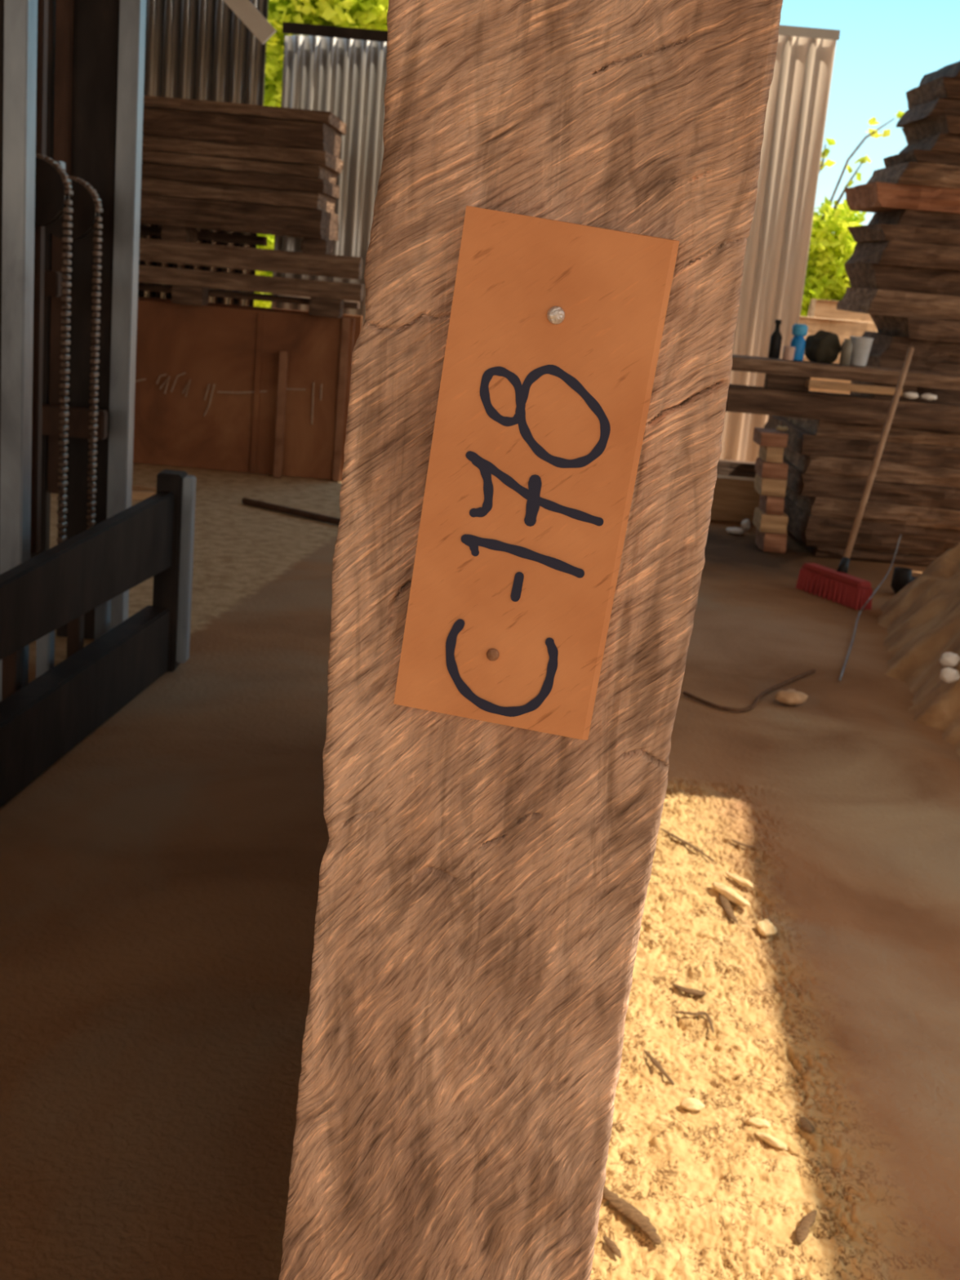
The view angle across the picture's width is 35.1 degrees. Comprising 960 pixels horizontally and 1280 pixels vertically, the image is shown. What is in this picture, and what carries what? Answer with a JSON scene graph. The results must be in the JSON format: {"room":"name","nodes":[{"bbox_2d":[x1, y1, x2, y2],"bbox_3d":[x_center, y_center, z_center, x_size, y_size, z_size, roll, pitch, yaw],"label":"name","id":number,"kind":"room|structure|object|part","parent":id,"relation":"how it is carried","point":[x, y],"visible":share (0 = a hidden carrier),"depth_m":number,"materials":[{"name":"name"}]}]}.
{"room":"lumber yard","nodes":[
{"label":"lumber yard","id":0,"kind":"room"},
{"bbox_2d":[223,0,276,44],"bbox_3d":[-1.512,-4.027,9.674,0.443,0.420,0.050,5,14,0],"label":"trim","id":1,"kind":"structure","parent":0,"point":[245,10],"depth_m":9.66,"materials":[{"name":"wood"}]},
{"bbox_2d":[137,0,386,328],"bbox_3d":[-3.631,-3.454,10.507,6.706,4.020,0.034,5,14,0],"label":"wall","id":2,"kind":"structure","parent":0,"point":[346,78],"depth_m":10.37,"materials":[{"name":"metal"}]},
{"bbox_2d":[282,22,387,42],"bbox_3d":[-0.772,-4.084,10.255,1.120,0.070,0.027,5,14,0],"label":"trim","id":3,"kind":"structure","parent":2,"relation":"attached to","point":[291,28],"depth_m":10.24,"materials":[{"name":"metal"}]},
{"bbox_2d":[0,462,959,1279],"bbox_3d":[1.417,-4.717,25.593,30.000,0.038,68.000,5,14,0],"label":"floor","id":4,"kind":"structure","parent":0,"point":[159,880],"depth_m":3.43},
{"bbox_2d":[0,0,196,807],"bbox_3d":[-1.198,-1.118,4.254,0.813,2.900,3.408,3,14,-10],"label":"forklift","id":5,"kind":"object","parent":4,"relation":"on","point":[72,72],"visible":1,"depth_m":4.94,"materials":[{"name":"grey metal"}]},
{"bbox_3d":[-1.444,-1.162,4.345,0.165,2.900,0.030,5,14,0],"label":"mast rail","id":6,"kind":"part","parent":5,"relation":"part of","materials":[{"name":"metal"}]},
{"bbox_3d":[-1.365,-1.474,4.688,0.040,2.450,0.050,5,14,0],"label":"rail","id":7,"kind":"part","parent":5,"relation":"part of","materials":[{"name":"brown metal"}]},
{"bbox_3d":[-1.538,-1.419,5.339,0.073,2.900,0.060,5,14,0],"label":"rail","id":8,"kind":"part","parent":5,"relation":"part of","materials":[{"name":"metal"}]},
{"bbox_3d":[-1.389,-0.850,4.715,0.224,1.265,0.052,5,14,0],"label":"lift chain","id":9,"kind":"part","parent":5,"relation":"part of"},
{"bbox_3d":[-1.444,-1.679,5.272,0.045,2.350,0.100,5,14,0],"label":"rail","id":10,"kind":"part","parent":5,"relation":"part of","materials":[{"name":"grey metal"}]},
{"bbox_3d":[-1.389,-0.949,5.102,0.214,1.172,0.052,5,14,0],"label":"lift chain","id":11,"kind":"part","parent":5,"relation":"part of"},
{"bbox_3d":[-1.379,-1.411,5.363,0.178,2.900,0.030,5,14,0],"label":"mast rail","id":12,"kind":"part","parent":5,"relation":"part of","materials":[{"name":"metal"}]},
{"bbox_3d":[-1.092,-0.241,5.335,0.085,0.701,0.110,5,14,0],"label":"plate","id":13,"kind":"part","parent":5,"relation":"part of","materials":[{"name":"metal"}]},
{"bbox_3d":[-1.031,-0.246,5.332,0.035,0.661,0.070,5,14,0],"label":"plate","id":14,"kind":"part","parent":5,"relation":"part of","materials":[{"name":"grey metal"}]},
{"bbox_2d":[131,490,155,500],"bbox_3d":[-1.969,-0.832,8.744,0.200,0.045,0.070,-3,16,-28],"label":"wood offcut","id":15,"kind":"object","parent":4,"relation":"on","point":[136,495],"visible":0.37,"depth_m":8.72,"materials":[{"name":"brown wood"}]},
{"bbox_2d":[132,484,156,493],"bbox_3d":[-1.946,-0.878,8.936,0.200,0.045,0.070,9,15,17],"label":"wood offcut","id":16,"kind":"object","parent":4,"relation":"on","point":[135,487],"visible":0.27,"depth_m":8.91,"materials":[{"name":"brown wood"}]},
{"bbox_2d":[133,296,362,481],"bbox_3d":[-2.155,-1.743,10.219,2.613,1.061,0.580,5,14,0],"label":"wooden panel","id":17,"kind":"object","parent":4,"relation":"on","point":[206,376],"visible":0.66,"depth_m":9.96,"materials":[{"name":"wood"}]},
{"bbox_2d":[170,284,208,306],"bbox_3d":[-1.874,-2.228,9.822,0.200,0.117,0.215,5,14,0],"label":"wood block","id":18,"kind":"object","parent":17,"relation":"on","point":[180,295],"visible":0.86,"depth_m":9.72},
{"bbox_2d":[137,282,359,309],"bbox_3d":[-2.126,-2.324,10.034,2.660,0.041,0.210,5,14,0],"label":"wood board","id":19,"kind":"object","parent":17,"relation":"on","point":[142,286],"visible":0.39,"depth_m":9.94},
{"bbox_2d":[308,297,343,318],"bbox_3d":[-0.992,-2.151,9.822,0.200,0.117,0.215,5,14,0],"label":"wood block","id":20,"kind":"object","parent":17,"relation":"on","point":[319,307],"visible":0.92,"depth_m":9.72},
{"bbox_2d":[137,264,364,301],"bbox_3d":[-2.058,-2.343,9.758,2.619,0.104,0.202,5,14,0],"label":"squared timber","id":21,"kind":"object","parent":20,"relation":"on","point":[147,273],"visible":0.59,"depth_m":9.67,"materials":[{"name":"wood"}]},
{"bbox_2d":[138,238,362,279],"bbox_3d":[-2.052,-2.491,9.731,2.600,0.138,0.227,5,14,0],"label":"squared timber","id":22,"kind":"object","parent":21,"relation":"on","point":[149,250],"visible":0.62,"depth_m":9.64,"materials":[{"name":"wood"}]},
{"bbox_2d":[160,225,198,242],"bbox_3d":[-1.941,-2.622,9.821,0.160,0.094,0.400,5,14,0],"label":"bearer","id":23,"kind":"object","parent":22,"relation":"on","point":[168,233],"visible":0.95,"depth_m":9.63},
{"bbox_2d":[139,225,267,245],"bbox_3d":[-2.457,-2.743,10.114,2.071,0.061,0.164,5,14,0],"label":"wood board","id":24,"kind":"object","parent":22,"relation":"on","point":[144,230],"visible":0.39,"depth_m":10.04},
{"bbox_2d":[301,237,333,254],"bbox_3d":[-1.050,-2.544,9.821,0.160,0.094,0.400,5,14,0],"label":"bearer","id":25,"kind":"object","parent":22,"relation":"on","point":[316,246],"visible":0.97,"depth_m":9.63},
{"bbox_2d":[139,194,338,240],"bbox_3d":[-2.142,-2.824,10.004,2.341,0.174,1.022,5,14,0],"label":"plank","id":26,"kind":"object","parent":25,"relation":"on","point":[154,210],"visible":0.57,"depth_m":9.54,"materials":[{"name":"wood"}]},
{"bbox_2d":[140,177,336,213],"bbox_3d":[-2.152,-2.964,9.982,2.315,0.096,1.013,5,14,0],"label":"plank","id":27,"kind":"object","parent":26,"relation":"on","point":[165,188],"visible":0.52,"depth_m":9.52,"materials":[{"name":"wood"}]},
{"bbox_2d":[141,163,340,199],"bbox_3d":[-2.117,-3.041,9.920,2.326,0.081,1.019,5,14,0],"label":"plank","id":28,"kind":"object","parent":27,"relation":"on","point":[322,186],"visible":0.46,"depth_m":9.44,"materials":[{"name":"wood"}]},
{"bbox_2d":[142,151,337,184],"bbox_3d":[-2.137,-3.132,9.935,2.310,0.071,1.023,5,14,0],"label":"plank","id":29,"kind":"object","parent":28,"relation":"on","point":[148,157],"visible":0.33,"depth_m":9.47,"materials":[{"name":"wood"}]},
{"bbox_2d":[142,135,343,173],"bbox_3d":[-2.106,-3.209,9.907,2.339,0.085,1.026,5,14,0],"label":"plank","id":30,"kind":"object","parent":29,"relation":"on","point":[324,159],"visible":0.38,"depth_m":9.43,"materials":[{"name":"wood"}]},
{"bbox_2d":[142,107,342,158],"bbox_3d":[-2.101,-3.324,9.853,2.310,0.160,1.020,5,14,0],"label":"plank","id":31,"kind":"object","parent":30,"relation":"on","point":[160,122],"visible":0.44,"depth_m":9.38,"materials":[{"name":"wood"}]},
{"bbox_2d":[143,95,346,135],"bbox_3d":[-2.087,-3.454,9.869,2.357,0.066,1.027,5,14,0],"label":"plank","id":32,"kind":"object","parent":31,"relation":"on","point":[328,118],"visible":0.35,"depth_m":9.41,"materials":[{"name":"wood"}]},
{"bbox_2d":[273,350,288,477],"bbox_3d":[-1.302,-1.472,9.928,0.052,0.822,0.050,5,14,0],"label":"wood board","id":33,"kind":"object","parent":4,"relation":"on","point":[283,355],"visible":1,"depth_m":9.90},
{"bbox_2d":[241,497,340,525],"bbox_3d":[-1.048,-0.728,8.682,0.839,0.040,0.040,15,17,34],"label":"rod","id":34,"kind":"object","parent":4,"relation":"on","point":[269,506],"visible":0.79,"depth_m":8.69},
{"bbox_2d":[253,0,388,307],"bbox_3d":[-1.389,-4.227,13.381,1.866,4.497,1.114,6,14,3],"label":"broadleaf tree","id":35,"kind":"object","parent":4,"relation":"on","point":[359,14],"visible":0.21,"depth_m":12.88,"materials":[{"name":"green plant"}]},
{"bbox_2d":[278,0,782,1279],"bbox_3d":[0.015,-0.139,2.669,0.180,1.980,4.153,5,14,0],"label":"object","id":36,"kind":"object","parent":4,"relation":"on","point":[565,202],"visible":1,"depth_m":0.57,"materials":[{"name":"brown wood"}]},
{"bbox_2d":[603,1235,622,1258],"bbox_3d":[0.210,0.963,2.412,0.016,0.006,0.055,-1,15,-22],"label":"chip","id":37,"kind":"object","parent":4,"relation":"on","point":[611,1244],"visible":1,"depth_m":2.41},
{"bbox_2d":[602,1186,662,1244],"bbox_3d":[0.248,0.942,2.500,0.038,0.009,0.167,-5,17,-36],"label":"strip","id":38,"kind":"object","parent":4,"relation":"on","point":[625,1209],"visible":0.93,"depth_m":2.49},
{"bbox_2d":[644,1049,675,1084],"bbox_3d":[0.350,0.835,2.971,0.016,0.006,0.132,1,15,-16],"label":"strip","id":39,"kind":"object","parent":4,"relation":"on","point":[654,1061],"visible":1,"depth_m":2.97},
{"bbox_2d":[660,827,714,861],"bbox_3d":[0.567,0.557,4.156,0.017,0.006,0.241,-3,16,-30],"label":"strip","id":40,"kind":"object","parent":4,"relation":"on","point":[684,842],"visible":1,"depth_m":4.15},
{"bbox_2d":[672,983,706,995],"bbox_3d":[0.452,0.760,3.300,0.078,0.008,0.032,10,15,20],"label":"strip","id":41,"kind":"object","parent":4,"relation":"on","point":[690,991],"visible":1,"depth_m":3.29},
{"bbox_2d":[679,1097,705,1111],"bbox_3d":[0.396,0.868,2.843,0.045,0.017,0.035,2,14,-12],"label":"chip","id":42,"kind":"object","parent":4,"relation":"on","point":[689,1104],"visible":1,"depth_m":2.83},
{"bbox_2d":[675,1010,714,1033],"bbox_3d":[0.448,0.794,3.169,0.073,0.005,0.086,5,14,0],"label":"strip","id":43,"kind":"object","parent":4,"relation":"on","point":[698,1013],"visible":1,"depth_m":3.20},
{"bbox_2d":[718,882,737,922],"bbox_3d":[0.610,0.651,3.791,0.026,0.007,0.235,4,14,-3],"label":"strip","id":44,"kind":"object","parent":4,"relation":"on","point":[724,902],"visible":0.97,"depth_m":3.75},
{"bbox_2d":[711,881,750,906],"bbox_3d":[0.631,0.641,3.821,0.040,0.023,0.158,-2,16,-27],"label":"chip","id":45,"kind":"object","parent":4,"relation":"on","point":[730,894],"visible":1,"depth_m":3.81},
{"bbox_2d":[710,474,759,523],"bbox_3d":[1.468,-0.933,9.872,0.669,0.276,0.235,5,14,0],"label":"squared timber","id":46,"kind":"object","parent":4,"relation":"on","point":[735,499],"visible":0.41,"depth_m":9.76,"materials":[{"name":"brown wood"}]},
{"bbox_2d":[717,458,756,477],"bbox_3d":[1.512,-1.029,10.118,0.727,0.349,0.208,5,14,0],"label":"wood board","id":47,"kind":"object","parent":46,"relation":"on","point":[725,467],"visible":0.13,"depth_m":10.01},
{"bbox_2d":[725,527,744,534],"bbox_3d":[1.575,-0.674,9.377,0.116,0.039,0.102,5,14,0],"label":"scrap","id":48,"kind":"object","parent":4,"relation":"on","point":[731,530],"visible":1,"depth_m":9.35,"materials":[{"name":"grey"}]},
{"bbox_2d":[724,871,753,888],"bbox_3d":[0.672,0.621,3.931,0.024,0.016,0.112,-5,17,-34],"label":"chip","id":49,"kind":"object","parent":4,"relation":"on","point":[735,877],"visible":1,"depth_m":3.92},
{"bbox_2d":[731,839,755,848],"bbox_3d":[0.721,0.563,4.188,0.075,0.006,0.021,16,18,38],"label":"strip","id":50,"kind":"object","parent":4,"relation":"on","point":[735,841],"visible":1,"depth_m":4.18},
{"bbox_2d":[740,519,751,530],"bbox_3d":[1.671,-0.724,9.558,0.063,0.075,0.101,5,14,0],"label":"scrap","id":51,"kind":"object","parent":4,"relation":"on","point":[745,524],"visible":0.98,"depth_m":9.52,"materials":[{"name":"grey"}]},
{"bbox_2d":[682,669,815,711],"bbox_3d":[1.129,0.192,5.807,0.811,0.012,0.260,-7,18,-40],"label":"rope","id":52,"kind":"object","parent":4,"relation":"on","point":[768,691],"visible":1,"depth_m":5.62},
{"bbox_2d":[745,1117,770,1128],"bbox_3d":[0.513,0.890,2.804,0.047,0.013,0.024,10,15,19],"label":"chip","id":53,"kind":"object","parent":4,"relation":"on","point":[756,1122],"visible":1,"depth_m":2.80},
{"bbox_2d":[755,919,777,936],"bbox_3d":[0.687,0.690,3.644,0.049,0.024,0.084,6,14,5],"label":"chip","id":54,"kind":"object","parent":4,"relation":"on","point":[765,927],"visible":1,"depth_m":3.63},
{"bbox_2d":[755,528,786,553],"bbox_3d":[1.711,-0.593,8.948,0.137,0.107,0.303,5,14,0],"label":"wood offcut","id":55,"kind":"object","parent":4,"relation":"on","point":[765,541],"visible":0.75,"depth_m":8.81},
{"bbox_2d":[753,507,788,534],"bbox_3d":[1.706,-0.700,8.919,0.163,0.103,0.292,5,14,0],"label":"wood offcut","id":56,"kind":"object","parent":55,"relation":"on","point":[769,523],"visible":0.82,"depth_m":8.79,"materials":[{"name":"brown wood"}]},
{"bbox_2d":[758,494,784,515],"bbox_3d":[1.705,-0.804,8.895,0.108,0.102,0.288,5,14,0],"label":"wood offcut","id":57,"kind":"object","parent":56,"relation":"on","point":[768,504],"visible":0.78,"depth_m":8.76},
{"bbox_2d":[754,473,786,497],"bbox_3d":[1.695,-0.906,8.872,0.146,0.096,0.275,5,14,0],"label":"wood offcut","id":58,"kind":"object","parent":57,"relation":"on","point":[764,486],"visible":0.79,"depth_m":8.74,"materials":[{"name":"brown wood"}]},
{"bbox_2d":[755,457,787,479],"bbox_3d":[1.695,-0.999,8.846,0.150,0.087,0.279,5,14,0],"label":"wood offcut","id":59,"kind":"object","parent":58,"relation":"on","point":[764,469],"visible":0.84,"depth_m":8.72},
{"bbox_2d":[758,445,784,463],"bbox_3d":[1.690,-1.089,8.829,0.105,0.087,0.280,5,14,0],"label":"wood offcut","id":60,"kind":"object","parent":59,"relation":"on","point":[767,454],"visible":0.76,"depth_m":8.71,"materials":[{"name":"brown wood"}]},
{"bbox_2d":[752,427,787,447],"bbox_3d":[1.682,-1.173,8.806,0.159,0.077,0.284,5,14,0],"label":"wood offcut","id":61,"kind":"object","parent":60,"relation":"on","point":[762,436],"visible":0.98,"depth_m":8.69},
{"bbox_2d":[775,425,788,431],"bbox_3d":[1.745,-1.224,8.790,0.073,0.031,0.061,5,14,0],"label":"scrap","id":62,"kind":"object","parent":61,"relation":"on","point":[779,428],"visible":1,"depth_m":8.77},
{"bbox_2d":[754,1131,787,1150],"bbox_3d":[0.527,0.905,2.751,0.020,0.013,0.072,-9,19,-43],"label":"chip","id":63,"kind":"object","parent":4,"relation":"on","point":[767,1138],"visible":1,"depth_m":2.74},
{"bbox_2d":[774,688,808,705],"bbox_3d":[1.155,0.212,5.654,0.124,0.054,0.096,-1,15,-22],"label":"stone","id":64,"kind":"object","parent":4,"relation":"on","point":[790,696],"visible":1,"depth_m":5.62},
{"bbox_2d":[795,1209,817,1244],"bbox_3d":[0.537,0.966,2.509,0.022,0.006,0.103,12,15,25],"label":"strip","id":65,"kind":"object","parent":4,"relation":"on","point":[802,1232],"visible":1,"depth_m":2.50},
{"bbox_2d":[799,1116,814,1133],"bbox_3d":[0.605,0.896,2.812,0.026,0.007,0.049,5,14,0],"label":"chip","id":66,"kind":"object","parent":4,"relation":"on","point":[806,1125],"visible":1,"depth_m":2.81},
{"bbox_2d":[799,315,877,394],"bbox_3d":[3.442,-1.953,12.577,2.072,1.273,0.558,5,14,0],"label":"log","id":67,"kind":"object","parent":4,"relation":"on","point":[844,329],"visible":0.09,"depth_m":12.32,"materials":[{"name":"brown wood"}]},
{"bbox_2d":[807,298,873,322],"bbox_3d":[3.677,-2.159,13.191,1.783,1.414,0.544,5,14,0],"label":"log","id":68,"kind":"object","parent":4,"relation":"on","point":[822,308],"visible":0.05,"depth_m":12.92,"materials":[{"name":"brown wood"}]},
{"bbox_2d":[725,354,959,431],"bbox_3d":[1.916,-1.035,8.745,2.079,1.094,0.410,5,14,0],"label":"workbench","id":69,"kind":"object","parent":4,"relation":"on","point":[784,392],"visible":0.68,"depth_m":8.49,"materials":[{"name":"wood"}]},
{"bbox_2d":[768,319,782,358],"bbox_3d":[1.690,-1.719,8.678,0.066,0.215,0.066,5,14,0],"label":"bottle","id":70,"kind":"object","parent":69,"relation":"on","point":[775,340],"visible":1,"depth_m":8.66,"materials":[{"name":"black glass"}]},
{"bbox_2d":[782,346,795,360],"bbox_3d":[1.738,-1.614,8.559,0.068,0.077,0.068,5,14,0],"label":"cup","id":71,"kind":"object","parent":69,"relation":"on","point":[788,351],"visible":1,"depth_m":8.53,"materials":[{"name":"ceramic"}]},
{"bbox_2d":[790,323,808,360],"bbox_3d":[1.806,-1.691,8.631,0.088,0.203,0.088,5,14,0],"label":"water bottle","id":72,"kind":"object","parent":69,"relation":"on","point":[799,331],"visible":0.94,"depth_m":8.60,"materials":[{"name":"blue plastic"}]},
{"bbox_2d":[804,329,841,363],"bbox_3d":[1.957,-1.676,8.673,0.210,0.180,0.190,5,14,0],"label":"cloth bundle","id":73,"kind":"object","parent":69,"relation":"on","point":[823,346],"visible":1,"depth_m":8.61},
{"bbox_3d":[1.942,-1.322,8.584,2.077,0.142,0.237,5,14,0],"label":"bench rail","id":74,"kind":"part","parent":69,"relation":"part of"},
{"bbox_2d":[839,338,853,365],"bbox_3d":[2.065,-1.623,8.570,0.060,0.145,0.060,5,14,0],"label":"glass jar","id":75,"kind":"object","parent":69,"relation":"on","point":[846,346],"visible":1,"depth_m":8.55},
{"bbox_2d":[805,379,902,395],"bbox_3d":[2.073,-1.399,8.425,0.520,0.038,0.116,5,14,0],"label":"plank","id":76,"kind":"object","parent":69,"relation":"on","point":[810,383],"visible":0.94,"depth_m":8.37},
{"bbox_2d":[849,336,873,366],"bbox_3d":[2.158,-1.639,8.636,0.136,0.160,0.136,5,14,0],"label":"plastic cup","id":77,"kind":"object","parent":69,"relation":"on","point":[861,346],"visible":0.98,"depth_m":8.59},
{"bbox_2d":[902,391,918,399],"bbox_3d":[2.409,-1.369,8.502,0.088,0.038,0.064,5,14,0],"label":"chip","id":78,"kind":"object","parent":69,"relation":"on","point":[911,395],"visible":1,"depth_m":8.48,"materials":[{"name":"stone"}]},
{"bbox_2d":[920,393,937,400],"bbox_3d":[2.511,-1.360,8.502,0.094,0.039,0.061,5,14,0],"label":"chip","id":79,"kind":"object","parent":69,"relation":"on","point":[929,397],"visible":1,"depth_m":8.48,"materials":[{"name":"stone"}]},
{"bbox_2d":[800,110,904,316],"bbox_3d":[3.256,-3.452,14.602,1.754,3.181,1.121,3,14,-7],"label":"broadleaf tree","id":80,"kind":"object","parent":4,"relation":"on","point":[826,278],"visible":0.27,"depth_m":14.25,"materials":[{"name":"green plant"}]},
{"bbox_2d":[795,346,914,609],"bbox_3d":[1.950,-0.897,7.906,0.396,1.241,1.268,9,15,15],"label":"broom","id":81,"kind":"object","parent":4,"relation":"on","point":[853,592],"visible":0.98,"depth_m":7.70,"materials":[{"name":"red plastic"}]},
{"bbox_2d":[836,556,849,573],"bbox_3d":[1.830,-0.368,7.667,0.056,0.099,0.096,9,15,16],"label":"socket","id":82,"kind":"object","parent":81,"relation":"attached to","point":[842,568],"depth_m":7.65,"materials":[{"name":"black plastic"}]},
{"bbox_3d":[2.099,-0.992,7.987,0.033,1.071,1.003,11,15,23],"label":"handle","id":83,"kind":"part","parent":81,"relation":"part of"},
{"bbox_2d":[839,533,901,680],"bbox_3d":[1.888,-0.225,7.348,0.058,0.185,2.917,10,15,18],"label":"cord","id":84,"kind":"object","parent":4,"relation":"on","point":[881,583],"visible":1,"depth_m":7.16,"materials":[{"name":"rubber"}]},
{"bbox_2d":[804,544,938,565],"bbox_3d":[2.686,-0.607,9.456,1.455,0.053,1.406,5,14,0],"label":"plank","id":85,"kind":"object","parent":4,"relation":"on","point":[908,559],"visible":0.12,"depth_m":8.80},
{"bbox_2d":[783,495,959,556],"bbox_3d":[2.644,-0.724,9.433,1.504,0.176,1.413,5,14,0],"label":"plank","id":86,"kind":"object","parent":85,"relation":"on","point":[811,531],"visible":0.47,"depth_m":8.78,"materials":[{"name":"wood"}]},
{"bbox_2d":[785,485,959,529],"bbox_3d":[2.651,-0.860,9.388,1.465,0.110,1.402,5,14,0],"label":"plank","id":87,"kind":"object","parent":86,"relation":"on","point":[874,512],"visible":0.37,"depth_m":8.74,"materials":[{"name":"wood"}]},
{"bbox_2d":[782,457,959,510],"bbox_3d":[2.614,-0.981,9.366,1.528,0.128,1.397,5,14,0],"label":"plank","id":88,"kind":"object","parent":87,"relation":"on","point":[805,485],"visible":0.44,"depth_m":8.73,"materials":[{"name":"wood"}]},
{"bbox_2d":[782,444,959,488],"bbox_3d":[2.622,-1.095,9.334,1.490,0.109,1.412,5,14,0],"label":"plank","id":89,"kind":"object","parent":88,"relation":"on","point":[807,464],"visible":0.43,"depth_m":8.70,"materials":[{"name":"wood"}]},
{"bbox_2d":[764,414,959,469],"bbox_3d":[2.598,-1.208,9.309,1.507,0.117,1.389,5,14,0],"label":"plank","id":90,"kind":"object","parent":89,"relation":"on","point":[803,442],"visible":0.48,"depth_m":8.67,"materials":[{"name":"wood"}]},
{"bbox_2d":[782,416,959,448],"bbox_3d":[2.626,-1.309,9.279,1.421,0.099,1.409,5,14,0],"label":"plank","id":91,"kind":"object","parent":90,"relation":"on","point":[823,428],"visible":0.37,"depth_m":8.63,"materials":[{"name":"wood"}]},
{"bbox_2d":[849,355,959,404],"bbox_3d":[3.160,-1.516,9.369,1.641,0.348,0.916,5,14,0],"label":"plank","id":92,"kind":"object","parent":91,"relation":"on","point":[947,396],"visible":0.19,"depth_m":8.95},
{"bbox_2d":[861,331,959,364],"bbox_3d":[3.096,-1.760,9.341,1.456,0.128,0.849,5,14,0],"label":"plank","id":93,"kind":"object","parent":92,"relation":"on","point":[883,345],"visible":0.72,"depth_m":8.96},
{"bbox_2d":[869,314,959,342],"bbox_3d":[3.222,-1.857,9.262,1.542,0.118,0.964,5,14,0],"label":"plank","id":94,"kind":"object","parent":93,"relation":"on","point":[903,326],"visible":0.8,"depth_m":8.84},
{"bbox_2d":[836,286,959,321],"bbox_3d":[3.142,-1.993,9.238,1.776,0.144,0.942,5,14,0],"label":"plank","id":95,"kind":"object","parent":94,"relation":"on","point":[864,300],"visible":0.98,"depth_m":8.84,"materials":[{"name":"wood"}]},
{"bbox_2d":[844,262,959,296],"bbox_3d":[3.191,-2.142,9.254,1.826,0.143,0.836,5,14,0],"label":"plank","id":96,"kind":"object","parent":95,"relation":"on","point":[872,276],"visible":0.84,"depth_m":8.87,"materials":[{"name":"wood"}]},
{"bbox_2d":[844,240,959,271],"bbox_3d":[3.100,-2.268,9.158,1.620,0.133,0.936,5,14,0],"label":"plank","id":97,"kind":"object","parent":96,"relation":"on","point":[891,252],"visible":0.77,"depth_m":8.73,"materials":[{"name":"wood"}]},
{"bbox_2d":[847,223,959,246],"bbox_3d":[3.013,-2.387,9.146,1.450,0.088,0.952,5,14,0],"label":"plank","id":98,"kind":"object","parent":97,"relation":"on","point":[880,232],"visible":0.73,"depth_m":8.73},
{"bbox_2d":[867,208,959,230],"bbox_3d":[3.191,-2.472,9.165,1.553,0.096,0.848,5,14,0],"label":"plank","id":99,"kind":"object","parent":98,"relation":"on","point":[906,217],"visible":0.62,"depth_m":8.80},
{"bbox_2d":[844,182,959,213],"bbox_3d":[3.147,-2.577,9.101,1.797,0.131,0.902,5,14,0],"label":"plank","id":100,"kind":"object","parent":99,"relation":"on","point":[874,197],"visible":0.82,"depth_m":8.71,"materials":[{"name":"wood"}]},
{"bbox_2d":[866,162,959,189],"bbox_3d":[3.276,-2.684,9.054,1.812,0.121,0.951,5,14,0],"label":"plank","id":101,"kind":"object","parent":100,"relation":"on","point":[921,174],"visible":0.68,"depth_m":8.62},
{"bbox_2d":[883,149,959,167],"bbox_3d":[3.273,-2.791,9.067,1.588,0.077,0.863,5,14,0],"label":"plank","id":102,"kind":"object","parent":101,"relation":"on","point":[913,155],"visible":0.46,"depth_m":8.70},
{"bbox_2d":[898,133,959,153],"bbox_3d":[3.291,-2.870,9.036,1.444,0.094,0.907,5,14,0],"label":"plank","id":103,"kind":"object","parent":102,"relation":"on","point":[949,143],"visible":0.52,"depth_m":8.64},
{"bbox_2d":[901,115,959,144],"bbox_3d":[3.388,-2.946,8.985,1.589,0.094,0.958,5,14,0],"label":"plank","id":104,"kind":"object","parent":103,"relation":"on","point":[944,124],"visible":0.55,"depth_m":8.82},
{"bbox_2d":[895,97,959,128],"bbox_3d":[3.460,-3.046,9.008,1.802,0.102,0.866,5,14,0],"label":"plank","id":105,"kind":"object","parent":104,"relation":"on","point":[940,106],"visible":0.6,"depth_m":8.73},
{"bbox_2d":[905,76,959,109],"bbox_3d":[3.497,-3.144,8.974,1.799,0.110,0.917,5,14,0],"label":"plank","id":106,"kind":"object","parent":105,"relation":"on","point":[948,87],"visible":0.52,"depth_m":8.77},
{"bbox_2d":[918,61,959,86],"bbox_3d":[3.445,-3.246,8.914,1.564,0.109,0.970,5,14,0],"label":"plank","id":107,"kind":"object","parent":106,"relation":"on","point":[953,69],"visible":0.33,"depth_m":8.83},
{"bbox_2d":[890,566,917,593],"bbox_3d":[2.238,-0.301,7.896,0.230,0.140,0.100,0,15,-19],"label":"boot","id":108,"kind":"object","parent":4,"relation":"on","point":[901,576],"visible":0.52,"depth_m":7.84,"materials":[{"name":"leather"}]},
{"bbox_2d":[877,543,959,755],"bbox_3d":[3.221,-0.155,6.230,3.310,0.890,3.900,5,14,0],"label":"log","id":109,"kind":"object","parent":4,"relation":"on","point":[922,621],"visible":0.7,"depth_m":6.29,"materials":[{"name":"wood"}]},
{"bbox_2d":[939,666,959,683],"bbox_3d":[1.730,0.128,5.592,0.072,0.059,0.063,5,14,0],"label":"stone","id":110,"kind":"object","parent":109,"relation":"on","point":[948,674],"visible":1,"depth_m":5.57,"materials":[{"name":"white stone"}]},
{"bbox_2d":[939,652,959,666],"bbox_3d":[1.758,0.074,5.687,0.076,0.055,0.062,5,14,0],"label":"stone","id":111,"kind":"object","parent":109,"relation":"on","point":[947,659],"visible":1,"depth_m":5.67,"materials":[{"name":"white stone"}]},
{"bbox_2d":[719,35,836,462],"bbox_3d":[1.635,-2.592,10.607,1.266,3.196,0.046,5,14,0],"label":"wall","id":112,"kind":"structure","parent":0,"point":[777,250],"depth_m":10.51,"materials":[{"name":"metal"}]},
{"bbox_2d":[778,24,839,40],"bbox_3d":[1.773,-4.109,10.188,1.277,0.062,0.026,5,14,0],"label":"trim","id":113,"kind":"structure","parent":112,"relation":"attached to","point":[784,30],"depth_m":10.18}
]}

